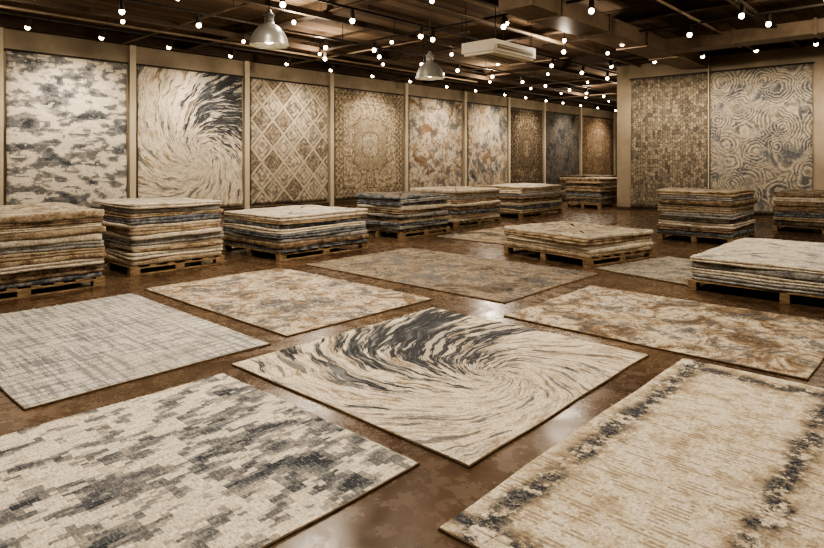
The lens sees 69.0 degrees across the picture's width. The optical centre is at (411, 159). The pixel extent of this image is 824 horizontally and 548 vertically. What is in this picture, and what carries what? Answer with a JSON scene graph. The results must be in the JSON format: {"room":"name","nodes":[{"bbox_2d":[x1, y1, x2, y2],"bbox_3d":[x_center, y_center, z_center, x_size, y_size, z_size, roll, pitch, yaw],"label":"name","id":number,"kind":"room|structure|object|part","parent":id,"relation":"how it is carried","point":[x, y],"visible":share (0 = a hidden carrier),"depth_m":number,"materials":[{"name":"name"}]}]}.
{"room":"store","nodes":[
{"label":"store","id":0,"kind":"room"},
{"bbox_2d":[3,28,616,208],"bbox_3d":[-1.137,-0.875,22.848,0.300,4.950,46.000,0,0,43],"label":"wall","id":1,"kind":"structure","parent":0,"point":[12,39],"depth_m":17.66,"materials":[{"name":"beige paint"}]},
{"bbox_2d":[4,48,127,207],"bbox_3d":[-8.387,-0.588,14.726,0.087,3.935,2.750,0,0,43],"label":"rug","id":2,"kind":"object","parent":1,"relation":"hanging from","point":[66,122],"visible":0.92,"depth_m":14.63,"materials":[{"name":"beige fabric"}]},
{"bbox_3d":[-8.393,-2.533,14.732,0.070,0.045,2.750,0,0,43],"label":"hanging rail","id":3,"kind":"part","parent":2,"relation":"part of","materials":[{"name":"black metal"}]},
{"bbox_2d":[136,64,242,206],"bbox_3d":[-6.220,-0.588,17.068,0.087,3.935,3.190,0,0,43],"label":"rug","id":4,"kind":"object","parent":1,"relation":"hanging from","point":[189,130],"visible":0.9,"depth_m":16.96,"materials":[{"name":"beige fabric"}]},
{"bbox_3d":[-6.227,-2.533,17.074,0.070,0.045,3.190,0,0,43],"label":"hanging rail","id":5,"kind":"part","parent":4,"relation":"part of","materials":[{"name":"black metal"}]},
{"bbox_2d":[250,77,328,204],"bbox_3d":[-3.929,-0.588,19.545,0.087,3.935,3.100,0,0,43],"label":"rug","id":6,"kind":"object","parent":1,"relation":"hanging from","point":[289,119],"visible":1,"depth_m":19.43,"materials":[{"name":"brown fabric"}]},
{"bbox_3d":[-3.935,-2.533,19.551,0.070,0.045,3.100,0,0,43],"label":"hanging rail","id":7,"kind":"part","parent":6,"relation":"part of","materials":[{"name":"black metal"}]},
{"bbox_2d":[0,27,615,208],"bbox_3d":[-0.685,-0.710,23.043,0.100,4.620,39.460,0,0,43],"label":"wall pillars","id":8,"kind":"structure","parent":1,"relation":"attached to","point":[131,48],"depth_m":18.27,"materials":[{"name":"paint"}]},
{"bbox_2d":[0,13,616,111],"bbox_3d":[-0.946,-3.185,22.671,0.220,0.330,46.000,0,0,43],"label":"ceiling beam","id":9,"kind":"structure","parent":1,"relation":"attached to","point":[7,21],"depth_m":17.54,"materials":[{"name":"wood"}]},
{"bbox_2d":[334,86,403,199],"bbox_3d":[-1.528,-0.588,22.140,0.087,3.935,3.490,0,0,43],"label":"rug","id":10,"kind":"object","parent":1,"relation":"hanging from","point":[368,133],"visible":0.98,"depth_m":22.04,"materials":[{"name":"brown fabric"}]},
{"bbox_3d":[-1.534,-2.533,22.146,0.070,0.045,3.490,0,0,43],"label":"hanging rail","id":11,"kind":"part","parent":10,"relation":"part of","materials":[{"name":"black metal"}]},
{"bbox_2d":[221,189,560,213],"bbox_3d":[-1.016,1.530,22.736,0.030,0.140,46.000,0,0,43],"label":"baseboard","id":12,"kind":"structure","parent":1,"relation":"attached to","point":[340,203],"depth_m":20.41,"materials":[{"name":"paint"}]},
{"bbox_2d":[408,95,462,191],"bbox_3d":[1.029,-0.588,24.904,0.087,3.935,3.440,0,0,43],"label":"rug","id":13,"kind":"object","parent":1,"relation":"hanging from","point":[435,124],"visible":0.91,"depth_m":24.79,"materials":[{"name":"beige fabric"}]},
{"bbox_3d":[1.022,-2.533,24.910,0.070,0.045,3.440,0,0,43],"label":"hanging rail","id":14,"kind":"part","parent":13,"relation":"part of","materials":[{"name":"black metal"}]},
{"bbox_2d":[467,102,507,186],"bbox_3d":[3.504,-0.588,27.580,0.087,3.935,3.130,0,0,43],"label":"rug","id":15,"kind":"object","parent":1,"relation":"hanging from","point":[487,123],"visible":0.92,"depth_m":27.53,"materials":[{"name":"beige fabric"}]},
{"bbox_3d":[3.498,-2.533,27.586,0.070,0.045,3.130,0,0,43],"label":"hanging rail","id":16,"kind":"part","parent":15,"relation":"part of","materials":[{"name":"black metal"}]},
{"bbox_2d":[511,107,542,183],"bbox_3d":[5.745,-0.588,30.002,0.087,3.935,3.030,0,0,43],"label":"rug","id":17,"kind":"object","parent":1,"relation":"hanging from","point":[526,124],"visible":0.91,"depth_m":29.97,"materials":[{"name":"brown fabric"}]},
{"bbox_3d":[5.739,-2.533,30.008,0.070,0.045,3.030,0,0,43],"label":"hanging rail","id":18,"kind":"part","parent":17,"relation":"part of","materials":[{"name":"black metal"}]},
{"bbox_2d":[546,111,579,184],"bbox_3d":[8.240,-0.588,32.700,0.087,3.935,3.680,0,0,43],"label":"rug","id":19,"kind":"object","parent":1,"relation":"hanging from","point":[562,129],"visible":0.9,"depth_m":32.52,"materials":[{"name":"grey fabric"}]},
{"bbox_3d":[8.234,-2.533,32.706,0.070,0.045,3.680,0,0,43],"label":"hanging rail","id":20,"kind":"part","parent":19,"relation":"part of","materials":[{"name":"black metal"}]},
{"bbox_2d":[582,115,613,174],"bbox_3d":[11.143,-0.588,35.838,0.087,3.935,4.130,0,0,43],"label":"rug","id":21,"kind":"object","parent":1,"relation":"hanging from","point":[597,132],"visible":0.83,"depth_m":35.73,"materials":[{"name":"brown fabric"}]},
{"bbox_2d":[0,198,823,547],"bbox_3d":[8.222,1.700,14.190,25.800,0.200,46.600,0,0,43],"label":"floor","id":22,"kind":"structure","parent":0,"point":[408,511],"depth_m":5.15,"materials":[{"name":"concrete"}]},
{"bbox_2d":[0,202,105,301],"bbox_3d":[-5.165,1.105,7.572,1.914,0.991,1.880,0,0,43],"label":"stack","id":23,"kind":"object","parent":22,"relation":"on","point":[54,243],"visible":1,"depth_m":7.18,"materials":[{"name":"beige fabric"}]},
{"bbox_2d":[0,293,270,410],"bbox_3d":[-2.906,1.591,5.488,2.904,0.016,1.869,0,0,43],"label":"rug","id":24,"kind":"object","parent":22,"relation":"on","point":[51,354],"visible":1,"depth_m":5.15,"materials":[{"name":"beige carpet"}]},
{"bbox_2d":[90,197,223,276],"bbox_3d":[-3.940,1.103,9.249,1.615,0.993,1.500,0,0,43],"label":"stack","id":25,"kind":"object","parent":22,"relation":"on","point":[145,233],"visible":0.93,"depth_m":8.67,"materials":[{"name":"beige fabric"}]},
{"bbox_2d":[0,373,418,547],"bbox_3d":[-1.680,1.591,2.735,1.980,0.016,2.948,0,0,43],"label":"rug","id":26,"kind":"object","parent":22,"relation":"on","point":[222,460],"visible":1,"depth_m":3.04,"materials":[{"name":"beige carpet"}]},
{"bbox_2d":[145,267,431,336],"bbox_3d":[-1.533,1.591,7.140,2.967,0.016,2.019,0,0,43],"label":"rug","id":27,"kind":"object","parent":22,"relation":"on","point":[284,302],"visible":1,"depth_m":6.82,"materials":[{"name":"beige fabric"}]},
{"bbox_2d":[222,205,368,261],"bbox_3d":[-2.079,1.237,10.726,1.842,0.726,1.965,0,0,43],"label":"stack","id":28,"kind":"object","parent":22,"relation":"on","point":[282,231],"visible":0.99,"depth_m":10.10,"materials":[{"name":"textile"},{"name":"wood"}]},
{"bbox_2d":[355,191,450,238],"bbox_3d":[-0.201,1.157,13.183,1.505,0.886,1.694,0,0,43],"label":"stack","id":29,"kind":"object","parent":22,"relation":"on","point":[401,213],"visible":0.91,"depth_m":12.60,"materials":[{"name":"textile"},{"name":"wood"}]},
{"bbox_2d":[231,307,648,467],"bbox_3d":[0.264,1.591,4.785,2.333,0.016,2.438,0,0,43],"label":"rug","id":30,"kind":"object","parent":22,"relation":"on","point":[459,388],"visible":1,"depth_m":4.42,"materials":[{"name":"beige carpet"}]},
{"bbox_2d":[305,248,599,303],"bbox_3d":[0.497,1.591,8.770,3.642,0.016,2.370,0,0,43],"label":"rug","id":31,"kind":"object","parent":22,"relation":"on","point":[501,281],"visible":1,"depth_m":8.45,"materials":[{"name":"beige fabric"}]},
{"bbox_2d":[410,186,500,227],"bbox_3d":[1.127,1.148,15.382,1.617,0.904,1.936,0,0,43],"label":"stack","id":32,"kind":"object","parent":22,"relation":"on","point":[468,204],"visible":0.64,"depth_m":14.75,"materials":[{"name":"beige carpet"}]},
{"bbox_2d":[436,227,505,244],"bbox_3d":[2.026,1.591,12.905,1.671,0.016,2.718,0,0,43],"label":"rug","id":33,"kind":"object","parent":22,"relation":"on","point":[492,235],"visible":0.45,"depth_m":12.44,"materials":[{"name":"beige fabric"}]},
{"bbox_2d":[473,183,562,218],"bbox_3d":[3.138,1.158,17.736,1.771,0.885,2.368,0,0,43],"label":"stack","id":34,"kind":"object","parent":22,"relation":"on","point":[520,199],"visible":0.73,"depth_m":16.88,"materials":[{"name":"beige carpet"}]},
{"bbox_2d":[504,221,654,267],"bbox_3d":[2.769,1.369,10.116,1.767,0.462,1.845,0,0,-35],"label":"stack","id":35,"kind":"object","parent":22,"relation":"on","point":[587,242],"visible":1,"depth_m":9.59,"materials":[{"name":"beige fabric"}]},
{"bbox_2d":[565,177,616,208],"bbox_3d":[6.376,1.100,20.806,1.360,1.001,2.047,0,0,43],"label":"stack","id":36,"kind":"object","parent":22,"relation":"on","point":[596,191],"visible":0.91,"depth_m":20.09,"materials":[{"name":"brown carpet"}]},
{"bbox_2d":[438,358,823,547],"bbox_3d":[1.665,1.591,3.220,1.450,0.016,3.034,0,0,43],"label":"rug","id":37,"kind":"object","parent":22,"relation":"on","point":[700,455],"visible":1,"depth_m":2.99,"materials":[{"name":"beige carpet"}]},
{"bbox_2d":[594,256,713,285],"bbox_3d":[3.913,1.591,8.708,1.914,0.016,1.623,0,0,-35],"label":"rug","id":38,"kind":"object","parent":22,"relation":"on","point":[670,269],"visible":0.56,"depth_m":8.69,"materials":[{"name":"beige fabric"}]},
{"bbox_2d":[504,286,823,380],"bbox_3d":[2.562,1.591,5.959,2.652,0.016,1.989,0,0,43],"label":"rug","id":39,"kind":"object","parent":22,"relation":"on","point":[779,344],"visible":1,"depth_m":5.71,"materials":[{"name":"beige carpet"}]},
{"bbox_2d":[656,187,756,242],"bbox_3d":[6.022,1.089,12.251,1.513,1.022,1.706,0,0,43],"label":"stack","id":40,"kind":"object","parent":22,"relation":"on","point":[727,214],"visible":1,"depth_m":11.68,"materials":[{"name":"beige fabric"}]},
{"bbox_2d":[687,238,823,303],"bbox_3d":[5.003,1.383,7.621,2.106,0.434,2.565,0,0,43],"label":"stack","id":41,"kind":"object","parent":22,"relation":"on","point":[790,269],"visible":1,"depth_m":7.09,"materials":[{"name":"beige fabric"}]},
{"bbox_2d":[772,189,823,233],"bbox_3d":[9.450,1.149,13.521,2.042,0.902,1.755,0,0,43],"label":"stack","id":42,"kind":"object","parent":22,"relation":"on","point":[799,208],"visible":1,"depth_m":13.27,"materials":[{"name":"beige fabric"}]},
{"bbox_2d":[0,0,823,107],"bbox_3d":[7.964,-3.205,13.748,24.960,0.290,35.180,0,0,43],"label":"ceiling","id":43,"kind":"structure","parent":0,"point":[654,10],"depth_m":15.63,"materials":[{"name":"brown wood"}]},
{"bbox_2d":[249,0,288,49],"bbox_3d":[-1.904,-2.435,8.000,0.520,1.830,0.520,0,0,43],"label":"pendant lamp","id":44,"kind":"object","parent":43,"relation":"hanging from","point":[268,35],"visible":1,"depth_m":7.88,"materials":[{"name":"metal"}]},
{"bbox_2d":[0,11,616,110],"bbox_3d":[0.857,-3.010,21.685,0.218,0.681,41.000,0,0,43],"label":"track spotlights","id":45,"kind":"object","parent":43,"relation":"attached to","point":[28,22],"depth_m":15.71,"materials":[{"name":"black metal"}]},
{"bbox_2d":[77,0,613,101],"bbox_3d":[7.131,-2.907,15.881,13.978,0.318,35.000,0,0,43],"label":"string lights","id":46,"kind":"object","parent":43,"relation":"hanging from","point":[431,1],"depth_m":14.19},
{"bbox_2d":[119,0,616,96],"bbox_3d":[4.437,-2.999,21.438,0.130,0.701,36.500,0,0,43],"label":"track spotlights","id":47,"kind":"object","parent":43,"relation":"attached to","point":[121,3],"depth_m":14.69,"materials":[{"name":"black metal"}]},
{"bbox_2d":[0,0,753,99],"bbox_3d":[-0.918,-2.941,13.822,11.780,0.168,33.005,0,0,43],"label":"conduit","id":48,"kind":"object","parent":43,"relation":"attached to","point":[419,2],"depth_m":14.21,"materials":[{"name":"brown metal"}]},
{"bbox_2d":[7,0,802,101],"bbox_3d":[6.204,-2.990,16.057,13.200,0.120,45.980,0,0,43],"label":"ceiling joists","id":49,"kind":"object","parent":43,"relation":"attached to","point":[45,3],"depth_m":13.63,"materials":[{"name":"brown wood"}]},
{"bbox_2d":[415,0,443,80],"bbox_3d":[0.320,-2.400,10.698,0.520,1.900,0.520,0,0,43],"label":"pendant lamp","id":50,"kind":"object","parent":43,"relation":"hanging from","point":[429,70],"visible":1,"depth_m":10.57,"materials":[{"name":"metal"}]},
{"bbox_2d":[280,0,616,79],"bbox_3d":[6.819,-2.999,20.256,0.130,0.701,35.000,0,0,43],"label":"track spotlights","id":51,"kind":"object","parent":43,"relation":"attached to","point":[282,2],"depth_m":13.06,"materials":[{"name":"black metal"}]},
{"bbox_2d":[311,0,593,60],"bbox_3d":[3.034,-2.999,11.085,15.800,0.701,0.105,0,0,43],"label":"track spotlights","id":52,"kind":"object","parent":43,"relation":"attached to","point":[591,2],"depth_m":13.42,"materials":[{"name":"black metal"}]},
{"bbox_2d":[461,3,535,64],"bbox_3d":[1.906,-2.760,13.017,0.860,1.180,1.600,0,0,43],"label":"air conditioner","id":53,"kind":"object","parent":43,"relation":"hanging from","point":[493,50],"visible":0.94,"depth_m":12.64,"materials":[{"name":"plastic"}]},
{"bbox_2d":[499,0,823,69],"bbox_3d":[7.418,-2.850,11.869,7.230,0.400,9.500,0,0,43],"label":"duct","id":54,"kind":"object","parent":43,"relation":"attached to","point":[575,18],"depth_m":13.23,"materials":[{"name":"brown metal"}]},
{"bbox_2d":[542,3,823,53],"bbox_3d":[7.619,-3.000,11.476,11.600,0.700,0.120,0,0,43],"label":"track spotlights","id":55,"kind":"object","parent":43,"relation":"attached to","point":[768,18],"depth_m":12.69,"materials":[{"name":"black metal"}]},
{"bbox_2d":[591,38,817,67],"bbox_3d":[10.017,-3.011,13.479,12.800,0.677,0.214,0,0,43],"label":"track spotlights","id":56,"kind":"object","parent":43,"relation":"attached to","point":[815,40],"depth_m":16.62,"materials":[{"name":"metal"}]},
{"bbox_2d":[735,0,776,27],"bbox_3d":[3.055,-3.000,7.868,0.130,0.701,15.300,0,0,43],"label":"track spotlights","id":57,"kind":"object","parent":43,"relation":"attached to","point":[742,8],"depth_m":11.31,"materials":[{"name":"black metal"}]},
{"bbox_2d":[617,44,823,214],"bbox_3d":[13.115,-0.875,13.669,17.310,4.950,0.400,0,0,43],"label":"wall","id":58,"kind":"structure","parent":0,"point":[811,53],"depth_m":17.10,"materials":[{"name":"beige paint"}]},
{"bbox_2d":[630,72,707,207],"bbox_3d":[7.789,-0.547,18.264,2.350,4.055,0.087,0,0,43],"label":"rug","id":59,"kind":"object","parent":58,"relation":"hanging from","point":[669,113],"visible":0.88,"depth_m":18.25,"materials":[{"name":"brown fabric"}]},
{"bbox_3d":[7.795,-2.553,18.270,2.350,0.045,0.070,0,0,43],"label":"hanging rail","id":60,"kind":"part","parent":59,"relation":"part of","materials":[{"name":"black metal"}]},
{"bbox_2d":[617,206,773,218],"bbox_3d":[12.969,1.550,13.511,17.310,0.100,0.030,0,0,43],"label":"baseboard","id":61,"kind":"structure","parent":58,"relation":"attached to","point":[618,207],"depth_m":18.65,"materials":[{"name":"paint"}]},
{"bbox_2d":[708,56,709,188],"bbox_3d":[8.643,-0.760,17.465,0.030,4.520,0.100,0,0,43],"label":"trim","id":62,"kind":"structure","parent":58,"relation":"attached to","point":[708,56],"depth_m":17.42,"materials":[{"name":"paint"}]},
{"bbox_2d":[612,38,823,66],"bbox_3d":[12.874,-3.185,13.483,17.410,0.330,0.200,0,0,43],"label":"trim","id":63,"kind":"structure","parent":58,"relation":"attached to","point":[820,41],"depth_m":16.73,"materials":[{"name":"wood"}]},
{"bbox_2d":[709,62,813,213],"bbox_3d":[9.591,-0.547,16.597,2.580,4.055,0.087,0,0,43],"label":"rug","id":64,"kind":"object","parent":58,"relation":"hanging from","point":[761,121],"visible":0.88,"depth_m":16.52,"materials":[{"name":"beige fabric"}]},
{"bbox_3d":[9.597,-2.553,16.603,2.580,0.045,0.070,0,0,43],"label":"hanging rail","id":65,"kind":"part","parent":64,"relation":"part of","materials":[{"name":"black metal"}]}
]}

